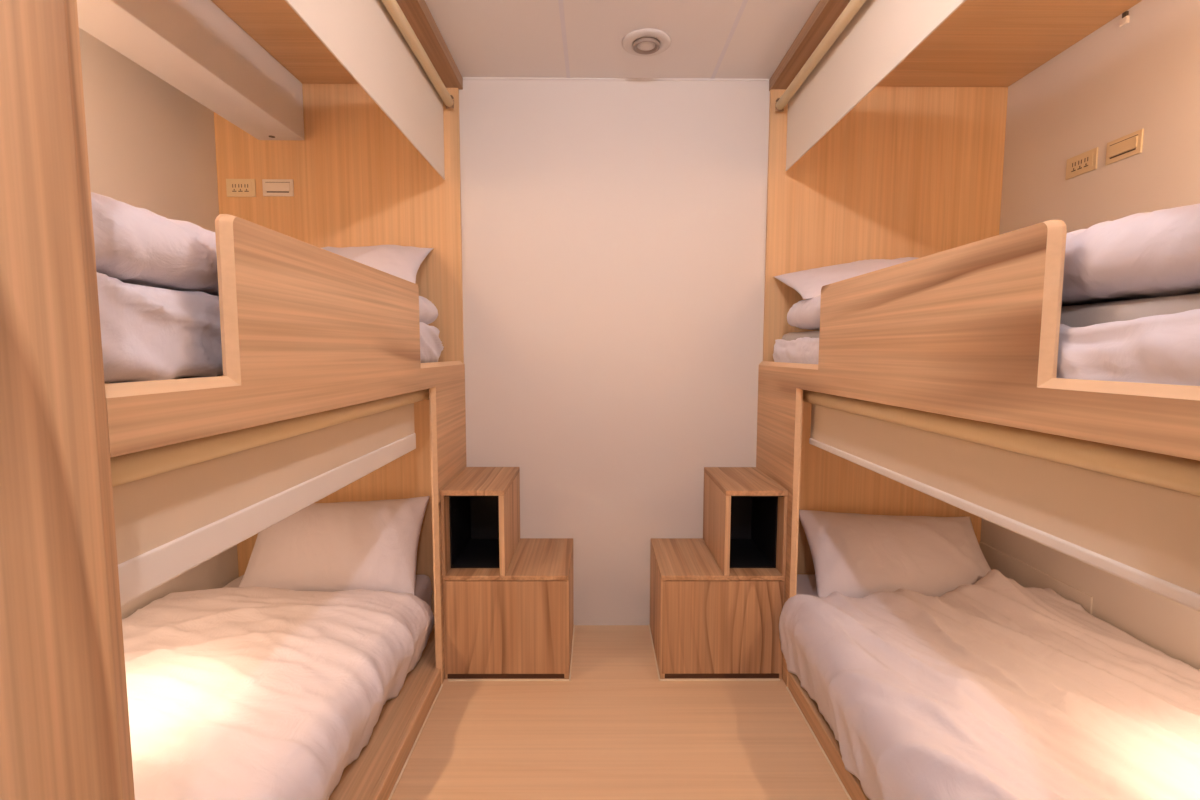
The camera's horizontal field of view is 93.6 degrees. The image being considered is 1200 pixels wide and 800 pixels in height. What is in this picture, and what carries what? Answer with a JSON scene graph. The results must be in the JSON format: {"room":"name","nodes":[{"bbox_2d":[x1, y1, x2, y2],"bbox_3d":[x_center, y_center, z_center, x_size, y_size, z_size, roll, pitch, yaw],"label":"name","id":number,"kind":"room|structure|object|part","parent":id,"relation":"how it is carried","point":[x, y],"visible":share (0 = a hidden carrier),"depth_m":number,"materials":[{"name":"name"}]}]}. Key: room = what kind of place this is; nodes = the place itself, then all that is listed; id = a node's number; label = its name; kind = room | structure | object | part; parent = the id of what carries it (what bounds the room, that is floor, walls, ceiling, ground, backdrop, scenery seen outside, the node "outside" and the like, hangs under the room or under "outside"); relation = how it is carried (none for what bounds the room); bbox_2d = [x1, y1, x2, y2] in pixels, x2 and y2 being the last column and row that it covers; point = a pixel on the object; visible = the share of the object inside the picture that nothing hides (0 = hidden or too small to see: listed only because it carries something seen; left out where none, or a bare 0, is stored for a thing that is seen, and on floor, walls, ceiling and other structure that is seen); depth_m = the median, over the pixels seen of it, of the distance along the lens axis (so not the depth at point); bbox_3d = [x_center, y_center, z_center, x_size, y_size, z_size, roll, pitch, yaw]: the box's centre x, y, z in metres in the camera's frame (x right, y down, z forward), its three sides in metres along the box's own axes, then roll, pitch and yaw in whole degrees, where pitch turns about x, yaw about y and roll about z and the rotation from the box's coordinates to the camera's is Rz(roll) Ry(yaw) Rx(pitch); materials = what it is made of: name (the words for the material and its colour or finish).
{"room":"dormitory","nodes":[
{"label":"dormitory","id":0,"kind":"room"},
{"bbox_2d":[79,28,238,618],"bbox_3d":[-1.653,0.003,0.511,0.080,2.400,3.938,0,5,0],"label":"wall","id":1,"kind":"structure","parent":0,"point":[151,147],"depth_m":2.04,"materials":[{"name":"beige paint"}]},
{"bbox_2d":[77,0,303,139],"bbox_3d":[-1.335,-1.128,1.415,0.193,0.231,1.909,0,5,0],"label":"beam","id":2,"kind":"structure","parent":1,"relation":"attached to","point":[193,46],"depth_m":1.82,"materials":[{"name":"white paint"}]},
{"bbox_2d":[459,79,769,624],"bbox_3d":[0.047,-0.165,2.523,3.505,2.400,0.080,0,5,0],"label":"wall","id":3,"kind":"structure","parent":0,"point":[614,231],"depth_m":2.46,"materials":[{"name":"white paint"}]},
{"bbox_2d":[448,624,574,680],"bbox_3d":[-0.347,1.049,2.363,0.466,0.006,0.440,0,5,0],"label":"trim","id":4,"kind":"structure","parent":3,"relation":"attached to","point":[569,679],"depth_m":2.15,"materials":[{"name":"brown wood"}]},
{"bbox_2d":[463,77,768,80],"bbox_3d":[0.069,-1.354,2.379,1.293,0.006,0.006,0,5,0],"label":"trim","id":5,"kind":"structure","parent":3,"relation":"attached to","point":[482,78],"depth_m":2.38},
{"bbox_2d":[648,624,779,680],"bbox_3d":[0.455,1.050,2.368,0.464,0.006,0.440,0,5,0],"label":"trim","id":6,"kind":"structure","parent":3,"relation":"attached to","point":[648,624],"depth_m":2.15,"materials":[{"name":"brown wood"}]},
{"bbox_2d":[390,625,848,799],"bbox_3d":[0.057,1.241,0.627,3.505,0.080,4.098,0,5,0],"label":"floor","id":7,"kind":"structure","parent":0,"point":[614,730],"depth_m":1.83,"materials":[{"name":"brown wood"}]},
{"bbox_2d":[0,0,466,799],"bbox_3d":[-1.095,-0.072,1.412,1.046,2.399,2.135,0,5,0],"label":"bunk bed","id":8,"kind":"object","parent":7,"relation":"on","point":[307,328],"visible":0.71,"depth_m":0.81,"materials":[{"name":"brown wood"}]},
{"bbox_3d":[-0.595,0.006,0.509,0.057,2.398,0.316,0,5,0],"label":"post","id":9,"kind":"part","parent":8,"relation":"part of","materials":[{"name":"brown wood"}]},
{"bbox_2d":[226,179,255,196],"bbox_3d":[-1.522,-0.899,2.388,0.122,0.074,0.009,0,5,0],"label":"wall socket","id":10,"kind":"object","parent":8,"relation":"attached to","point":[234,187],"visible":1,"depth_m":2.38,"materials":[{"name":"beige plastic"}]},
{"bbox_2d":[110,389,428,605],"bbox_3d":[-0.649,0.117,1.416,0.045,0.219,1.449,0,5,0],"label":"roller blind","id":11,"kind":"object","parent":8,"relation":"attached to","point":[180,506],"visible":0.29,"depth_m":1.00,"materials":[{"name":"beige fabric"}]},
{"bbox_2d":[262,179,293,195],"bbox_3d":[-1.365,-0.900,2.388,0.130,0.070,0.010,0,5,0],"label":"wall switch","id":12,"kind":"object","parent":8,"relation":"attached to","point":[271,187],"visible":1,"depth_m":2.38,"materials":[{"name":"white plastic"}]},
{"bbox_3d":[-1.135,-1.253,1.406,0.962,0.018,1.945,0,5,0],"label":"panel","id":13,"kind":"part","parent":8,"relation":"part of","materials":[{"name":"brown wood"}]},
{"bbox_2d":[222,575,432,608],"bbox_3d":[-1.177,0.948,1.632,0.874,0.200,1.839,0,5,0],"label":"mattress","id":14,"kind":"object","parent":8,"relation":"on","point":[423,588],"visible":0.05,"depth_m":2.43,"materials":[{"name":"white fabric"}]},
{"bbox_2d":[122,587,434,799],"bbox_3d":[-1.111,0.899,1.476,0.977,0.315,1.414,0,5,0],"label":"duvet","id":15,"kind":"object","parent":14,"relation":"on","point":[243,693],"visible":0.81,"depth_m":1.55,"materials":[{"name":"white fabric"}]},
{"bbox_2d":[238,496,429,594],"bbox_3d":[-1.096,0.608,2.338,0.730,0.354,0.277,0,5,-1],"label":"pillow","id":16,"kind":"object","parent":14,"relation":"on","point":[366,545],"visible":0.83,"depth_m":2.27,"materials":[{"name":"white fabric"}]},
{"bbox_3d":[-1.111,-0.146,2.468,1.026,2.366,0.017,0,5,0],"label":"head panel","id":17,"kind":"part","parent":8,"relation":"part of","materials":[{"name":"brown wood"}]},
{"bbox_2d":[285,0,453,179],"bbox_3d":[-0.626,-1.016,1.480,0.048,0.334,1.769,0,5,0],"label":"roller blind","id":18,"kind":"object","parent":8,"relation":"attached to","point":[374,41],"visible":1,"depth_m":1.72,"materials":[{"name":"beige fabric"}]},
{"bbox_3d":[-0.602,1.095,1.435,0.022,0.070,1.356,0,5,0],"label":"board","id":19,"kind":"part","parent":8,"relation":"part of","materials":[{"name":"brown wood"}]},
{"bbox_3d":[-1.177,-0.155,1.533,0.863,0.141,1.824,0,5,0],"label":"mattress","id":20,"kind":"object","parent":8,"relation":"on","visible":0},
{"bbox_2d":[91,192,437,323],"bbox_3d":[-1.124,-0.287,1.480,0.972,0.125,1.690,0,5,0],"label":"duvet","id":21,"kind":"object","parent":20,"relation":"on","point":[134,245],"visible":0.12,"depth_m":0.83,"materials":[{"name":"white fabric"}]},
{"bbox_2d":[322,245,432,282],"bbox_3d":[-1.058,-0.514,2.223,0.740,0.239,0.347,0,5,-2],"label":"pillow","id":22,"kind":"object","parent":21,"relation":"on","point":[404,262],"visible":0.28,"depth_m":2.19,"materials":[{"name":"white fabric"}]},
{"bbox_2d":[97,272,443,382],"bbox_3d":[-0.701,-0.157,1.500,0.134,0.182,1.724,0,5,0],"label":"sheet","id":23,"kind":"object","parent":20,"relation":"on","point":[148,333],"visible":0.19,"depth_m":0.84,"materials":[{"name":"white fabric"}]},
{"bbox_2d":[388,684,442,799],"bbox_3d":[-0.588,1.127,1.438,0.006,0.006,1.366,0,5,0],"label":"trim","id":24,"kind":"structure","parent":7,"relation":"on","point":[429,712],"depth_m":1.78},
{"bbox_2d":[440,467,572,678],"bbox_3d":[-0.357,0.684,2.336,0.475,0.737,0.430,0,5,0],"label":"steps","id":25,"kind":"structure","parent":7,"relation":"on","point":[508,597],"depth_m":2.15,"materials":[{"name":"brown wood"}]},
{"bbox_3d":[-0.356,0.863,2.143,0.463,0.365,0.016,0,5,0],"label":"door","id":26,"kind":"part","parent":25,"relation":"part of","materials":[{"name":"brown wood"}]},
{"bbox_2d":[650,467,787,678],"bbox_3d":[0.464,0.686,2.341,0.468,0.737,0.430,0,5,0],"label":"steps","id":27,"kind":"structure","parent":7,"relation":"on","point":[717,598],"depth_m":2.15,"materials":[{"name":"brown wood"}]},
{"bbox_3d":[0.465,0.865,2.148,0.456,0.365,0.016,0,5,0],"label":"door","id":28,"kind":"part","parent":27,"relation":"part of","materials":[{"name":"brown wood"}]},
{"bbox_2d":[786,687,851,799],"bbox_3d":[0.702,1.133,1.406,0.006,0.006,1.406,0,5,0],"label":"trim","id":29,"kind":"structure","parent":7,"relation":"on","point":[792,697],"depth_m":1.78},
{"bbox_2d":[756,0,1199,799],"bbox_3d":[1.208,-0.067,1.403,1.035,2.399,2.182,0,5,0],"label":"bunk bed","id":30,"kind":"object","parent":7,"relation":"on","point":[968,327],"visible":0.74,"depth_m":2.04,"materials":[{"name":"brown wood"}]},
{"bbox_2d":[796,574,817,596],"bbox_3d":[1.227,0.952,1.649,0.973,0.200,1.834,0,5,0],"label":"mattress","id":31,"kind":"object","parent":30,"relation":"on","point":[806,583],"visible":0.02,"depth_m":2.41,"materials":[{"name":"white fabric"}]},
{"bbox_2d":[799,510,990,597],"bbox_3d":[1.241,0.651,2.343,0.768,0.303,0.332,0,5,2],"label":"pillow","id":32,"kind":"object","parent":31,"relation":"on","point":[854,555],"visible":0.86,"depth_m":2.28,"materials":[{"name":"white fabric"}]},
{"bbox_2d":[779,569,1199,799],"bbox_3d":[1.184,0.877,1.435,1.054,0.364,1.504,0,5,0],"label":"duvet","id":33,"kind":"object","parent":31,"relation":"on","point":[995,687],"visible":1,"depth_m":1.49,"materials":[{"name":"white fabric"}]},
{"bbox_3d":[0.716,1.101,1.409,0.022,0.070,1.381,0,5,0],"label":"board","id":34,"kind":"part","parent":30,"relation":"part of","materials":[{"name":"brown wood"}]},
{"bbox_2d":[775,0,965,170],"bbox_3d":[0.764,-1.028,1.457,0.054,0.289,1.829,0,5,0],"label":"roller blind","id":35,"kind":"object","parent":30,"relation":"attached to","point":[869,39],"visible":1,"depth_m":1.75,"materials":[{"name":"beige fabric"}]},
{"bbox_3d":[1.218,-0.142,2.483,1.002,2.366,0.017,0,5,0],"label":"head panel","id":36,"kind":"part","parent":30,"relation":"part of","materials":[{"name":"brown wood"}]},
{"bbox_2d":[782,293,1199,340],"bbox_3d":[1.249,-0.146,1.531,0.930,0.133,1.864,0,5,0],"label":"mattress","id":37,"kind":"object","parent":30,"relation":"on","point":[1085,315],"visible":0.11,"depth_m":0.87,"materials":[{"name":"white fabric"}]},
{"bbox_2d":[773,309,1199,385],"bbox_3d":[0.761,-0.126,1.488,0.093,0.125,1.771,0,5,0],"label":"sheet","id":38,"kind":"object","parent":37,"relation":"on","point":[1157,349],"visible":0.34,"depth_m":0.79,"materials":[{"name":"white fabric"}]},
{"bbox_2d":[787,203,1199,329],"bbox_3d":[1.233,-0.272,1.474,0.968,0.131,1.732,0,5,0],"label":"duvet","id":39,"kind":"object","parent":37,"relation":"on","point":[1154,254],"visible":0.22,"depth_m":0.83,"materials":[{"name":"white fabric"}]},
{"bbox_2d":[774,257,917,298],"bbox_3d":[1.112,-0.476,2.229,0.748,0.197,0.378,0,5,2],"label":"pillow","id":40,"kind":"object","parent":39,"relation":"on","point":[809,283],"visible":0.38,"depth_m":2.18,"materials":[{"name":"white fabric"}]},
{"bbox_2d":[803,390,1199,611],"bbox_3d":[0.766,0.118,1.389,0.045,0.202,1.499,0,5,0],"label":"roller blind","id":41,"kind":"object","parent":30,"relation":"attached to","point":[1131,515],"visible":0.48,"depth_m":0.96,"materials":[{"name":"beige fabric"}]},
{"bbox_3d":[1.265,-1.247,1.398,0.924,0.018,1.992,0,5,0],"label":"panel","id":42,"kind":"part","parent":30,"relation":"part of","materials":[{"name":"brown wood"}]},
{"bbox_2d":[425,0,819,79],"bbox_3d":[0.062,-1.230,0.416,3.505,0.080,4.098,0,5,0],"label":"ceiling","id":43,"kind":"structure","parent":0,"point":[484,38],"depth_m":2.04,"materials":[{"name":"white paint"}]},
{"bbox_2d":[558,0,569,77],"bbox_3d":[-0.121,-1.190,0.418,0.016,0.002,3.938,0,5,0],"label":"trim","id":44,"kind":"structure","parent":43,"relation":"attached to","point":[560,2],"depth_m":2.06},
{"bbox_2d":[622,28,670,55],"bbox_3d":[0.173,-1.322,2.101,0.184,0.021,0.184,0,5,0],"label":"ceiling vent","id":45,"kind":"object","parent":43,"relation":"in","point":[647,41],"visible":1,"depth_m":2.08,"materials":[{"name":"white plastic"}]},
{"bbox_2d":[711,0,747,78],"bbox_3d":[0.486,-1.189,0.422,0.016,0.002,3.938,0,5,0],"label":"trim","id":46,"kind":"structure","parent":43,"relation":"attached to","point":[743,5],"depth_m":2.06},
{"bbox_2d":[980,0,1199,669],"bbox_3d":[1.772,0.009,0.532,0.080,2.400,3.938,0,5,0],"label":"wall","id":47,"kind":"structure","parent":0,"point":[1115,82],"depth_m":1.90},
{"bbox_2d":[979,542,1092,614],"bbox_3d":[1.716,0.763,2.262,0.006,0.202,0.579,0,5,0],"label":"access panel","id":48,"kind":"object","parent":47,"relation":"attached to","point":[1025,575],"visible":0.44,"depth_m":2.25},
{"bbox_2d":[1065,147,1098,179],"bbox_3d":[1.719,-0.843,2.014,0.009,0.074,0.128,0,5,0],"label":"wall socket","id":49,"kind":"object","parent":47,"relation":"attached to","point":[1085,162],"visible":1,"depth_m":2.01,"materials":[{"name":"beige plastic"}]},
{"bbox_2d":[1105,129,1143,164],"bbox_3d":[1.719,-0.829,1.852,0.010,0.074,0.126,0,5,0],"label":"wall switch","id":50,"kind":"object","parent":47,"relation":"attached to","point":[1129,145],"visible":1,"depth_m":1.84,"materials":[{"name":"beige plastic"}]},
{"bbox_2d":[1119,11,1129,26],"bbox_3d":[1.719,-1.250,1.847,0.012,0.040,0.028,0,5,0],"label":"clip","id":51,"kind":"object","parent":47,"relation":"attached to","point":[1125,19],"visible":1,"depth_m":1.84,"materials":[{"name":"white plastic"}]}
]}

